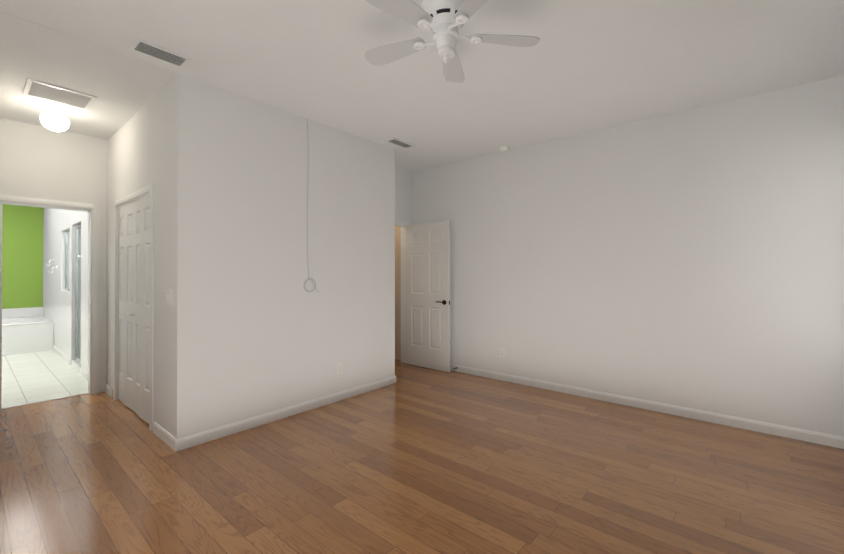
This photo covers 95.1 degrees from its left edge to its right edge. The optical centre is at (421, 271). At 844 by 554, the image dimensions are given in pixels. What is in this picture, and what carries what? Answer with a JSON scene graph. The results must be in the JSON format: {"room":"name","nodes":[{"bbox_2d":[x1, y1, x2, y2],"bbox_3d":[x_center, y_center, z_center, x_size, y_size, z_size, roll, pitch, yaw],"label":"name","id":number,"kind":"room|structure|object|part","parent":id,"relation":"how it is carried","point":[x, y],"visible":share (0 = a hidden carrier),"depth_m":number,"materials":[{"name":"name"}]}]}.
{"room":"empty bedroom","nodes":[
{"label":"empty bedroom","id":0,"kind":"room"},
{"bbox_2d":[2,204,43,308],"bbox_3d":[-8.069,-0.056,7.038,0.120,2.840,1.900,0,0,40],"label":"wall","id":1,"kind":"structure","parent":0,"point":[22,256],"depth_m":7.41,"materials":[{"name":"paint"}]},
{"bbox_2d":[2,307,42,317],"bbox_3d":[-8.057,1.031,6.945,0.011,0.665,1.780,0,0,40],"label":"tile backsplash","id":2,"kind":"structure","parent":1,"relation":"attached to","point":[22,312],"depth_m":7.41,"materials":[{"name":"white tile"}]},
{"bbox_2d":[1,350,87,407],"bbox_3d":[-5.810,1.406,5.797,5.165,0.104,3.170,0,0,40],"label":"floor","id":3,"kind":"structure","parent":0,"point":[31,377],"depth_m":4.83,"materials":[{"name":"tile"}]},
{"bbox_2d":[2,315,53,355],"bbox_3d":[-7.495,1.110,6.469,1.453,0.502,1.772,0,0,40],"label":"bathtub","id":4,"kind":"object","parent":3,"relation":"on","point":[26,334],"visible":0.9,"depth_m":6.48,"materials":[{"name":"ceramic"}]},
{"bbox_2d":[0,118,103,392],"bbox_3d":[-3.921,-0.070,4.030,0.120,2.840,0.960,0,0,40],"label":"wall","id":5,"kind":"structure","parent":0,"point":[36,161],"depth_m":4.05,"materials":[{"name":"paint"}]},
{"bbox_2d":[1,392,88,408],"bbox_3d":[-3.915,1.347,4.038,0.030,0.006,0.660,0,0,40],"label":"trim","id":6,"kind":"structure","parent":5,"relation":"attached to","point":[44,400],"depth_m":4.02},
{"bbox_2d":[0,183,409,430],"bbox_3d":[-2.192,0.301,4.766,1.812,2.105,4.140,0,0,40],"label":"door frames","id":7,"kind":"structure","parent":5,"relation":"in","point":[93,210],"depth_m":4.07,"materials":[{"name":"white wood"}]},
{"bbox_2d":[119,195,149,423],"bbox_3d":[-2.761,0.331,3.696,1.142,2.012,0.070,0,0,40],"label":"bifold door","id":8,"kind":"structure","parent":7,"relation":"attached to","point":[134,283],"depth_m":3.68,"materials":[{"name":"paint"}]},
{"bbox_2d":[406,220,449,371],"bbox_3d":[0.068,0.334,5.434,0.796,2.030,0.052,0,0,40],"label":"door","id":9,"kind":"structure","parent":7,"relation":"attached to","point":[427,288],"depth_m":5.39,"materials":[{"name":"paint"}]},
{"bbox_2d":[43,73,195,438],"bbox_3d":[-4.670,-0.064,5.355,7.484,2.840,0.156,0,0,40],"label":"wall","id":10,"kind":"structure","parent":0,"point":[157,145],"depth_m":3.18,"materials":[{"name":"paint"}]},
{"bbox_2d":[65,229,69,290],"bbox_3d":[-5.452,-0.176,5.983,0.754,0.944,0.025,0,0,40],"label":"shower window","id":11,"kind":"structure","parent":10,"relation":"attached to","point":[66,254],"depth_m":6.20,"materials":[{"name":"silver metal"}]},
{"bbox_2d":[53,345,87,379],"bbox_3d":[-5.029,1.313,5.536,3.525,0.088,0.020,0,0,40],"label":"baseboard","id":12,"kind":"structure","parent":10,"relation":"attached to","point":[67,359],"depth_m":5.74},
{"bbox_2d":[75,223,80,363],"bbox_3d":[-4.798,0.307,5.384,0.682,1.950,0.091,0,0,40],"label":"shower door","id":13,"kind":"structure","parent":10,"relation":"attached to","point":[77,358],"depth_m":5.57,"materials":[{"name":"silver metal"}]},
{"bbox_2d":[0,11,177,73],"bbox_3d":[-2.159,-1.495,2.535,0.012,0.004,0.990,0,0,40],"label":"trim","id":14,"kind":"structure","parent":10,"relation":"attached to","point":[84,40],"depth_m":2.50,"materials":[{"name":"white paint"}]},
{"bbox_2d":[105,384,112,396],"bbox_3d":[-3.454,1.307,4.258,0.290,0.088,0.013,0,0,40],"label":"baseboard","id":15,"kind":"structure","parent":10,"relation":"attached to","point":[108,389],"depth_m":4.23,"materials":[{"name":"white wood"}]},
{"bbox_2d":[153,422,172,448],"bbox_3d":[-2.049,1.302,3.070,0.510,0.088,0.013,0,0,40],"label":"baseboard","id":16,"kind":"structure","parent":10,"relation":"attached to","point":[171,440],"depth_m":3.07,"materials":[{"name":"white wood"}]},
{"bbox_2d":[166,289,171,304],"bbox_3d":[-1.978,0.199,3.010,0.116,0.115,0.020,0,0,40],"label":"double light switch","id":17,"kind":"object","parent":10,"relation":"attached to","point":[168,296],"visible":1,"depth_m":3.00,"materials":[{"name":"plastic"}]},
{"bbox_2d":[196,80,395,432],"bbox_3d":[-1.084,-0.070,3.893,0.120,2.840,2.194,0,0,40],"label":"wall","id":18,"kind":"structure","parent":0,"point":[265,343],"depth_m":3.57,"materials":[{"name":"paint"}]},
{"bbox_2d":[173,376,395,450],"bbox_3d":[-1.079,1.305,3.789,0.013,0.088,2.364,0,0,40],"label":"baseboard","id":19,"kind":"structure","parent":18,"relation":"attached to","point":[192,440],"depth_m":3.46,"materials":[{"name":"white wood"}]},
{"bbox_2d":[396,168,411,224],"bbox_3d":[-0.511,-0.063,5.469,0.150,2.840,0.900,0,0,40],"label":"wall","id":20,"kind":"structure","parent":0,"point":[403,178],"depth_m":5.67,"materials":[{"name":"paint"}]},
{"bbox_2d":[0,359,843,553],"bbox_3d":[-0.781,1.395,2.738,6.465,0.100,5.690,0,0,40],"label":"floor","id":21,"kind":"structure","parent":0,"point":[414,459],"depth_m":2.47,"materials":[{"name":"brown wood"}]},
{"bbox_2d":[0,0,843,172],"bbox_3d":[-2.754,-1.538,4.418,11.630,0.100,5.690,0,0,40],"label":"ceiling","id":22,"kind":"structure","parent":0,"point":[583,67],"depth_m":2.76,"materials":[{"name":"white paint"}]},
{"bbox_2d":[40,103,69,131],"bbox_3d":[-3.326,-1.383,3.500,0.196,0.218,0.196,0,0,40],"label":"globe ceiling light","id":23,"kind":"object","parent":22,"relation":"attached to","point":[53,117],"visible":1,"depth_m":3.45,"materials":[{"name":"white glass"}]},
{"bbox_2d":[23,78,96,109],"bbox_3d":[-3.060,-1.487,3.266,0.390,0.011,0.415,0,0,40],"label":"ceiling vent","id":24,"kind":"object","parent":22,"relation":"in","point":[52,93],"visible":0.98,"depth_m":3.24,"materials":[{"name":"metal"}]},
{"bbox_2d":[127,37,191,68],"bbox_3d":[-1.793,-1.486,2.650,0.190,0.019,0.330,0,0,40],"label":"ceiling vent","id":25,"kind":"object","parent":22,"relation":"in","point":[152,50],"visible":1,"depth_m":2.63,"materials":[{"name":"metal"}]},
{"bbox_2d":[304,118,317,291],"bbox_3d":[-1.085,-0.642,3.782,0.019,1.694,0.160,0,0,40],"label":"cord","id":26,"kind":"object","parent":22,"relation":"hanging from","point":[307,226],"visible":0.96,"depth_m":3.76,"materials":[{"name":"white plastic"}]},
{"bbox_2d":[384,137,415,148],"bbox_3d":[-0.253,-1.477,4.471,0.160,0.019,0.360,0,0,40],"label":"ceiling vent","id":27,"kind":"object","parent":22,"relation":"attached to","point":[399,143],"depth_m":4.45,"materials":[{"name":"metal"}]},
{"bbox_2d":[365,0,539,82],"bbox_3d":[0.104,-1.272,2.131,1.028,0.452,1.015,0,0,40],"label":"ceiling fan","id":28,"kind":"object","parent":22,"relation":"hanging from","point":[442,22],"visible":1,"depth_m":2.10,"materials":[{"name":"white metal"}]},
{"bbox_3d":[0.122,-1.301,2.139,0.391,0.026,0.386,0,0,40],"label":"arm","id":29,"kind":"part","parent":28,"relation":"part of"},
{"bbox_2d":[498,146,509,152],"bbox_3d":[0.991,-1.466,4.657,0.142,0.040,0.142,0,0,40],"label":"smoke detector","id":30,"kind":"object","parent":22,"relation":"attached to","point":[503,149],"visible":1,"depth_m":4.62,"materials":[{"name":"plastic"}]},
{"bbox_2d":[395,75,843,436],"bbox_3d":[1.214,-0.067,4.691,5.930,2.840,0.140,0,0,40],"label":"wall","id":31,"kind":"structure","parent":0,"point":[690,259],"depth_m":3.66,"materials":[{"name":"paint"}]},
{"bbox_2d":[450,364,843,448],"bbox_3d":[1.549,1.308,4.329,4.500,0.088,0.013,0,0,40],"label":"baseboard","id":32,"kind":"structure","parent":31,"relation":"attached to","point":[748,424],"depth_m":3.63,"materials":[{"name":"white wood"}]}
]}

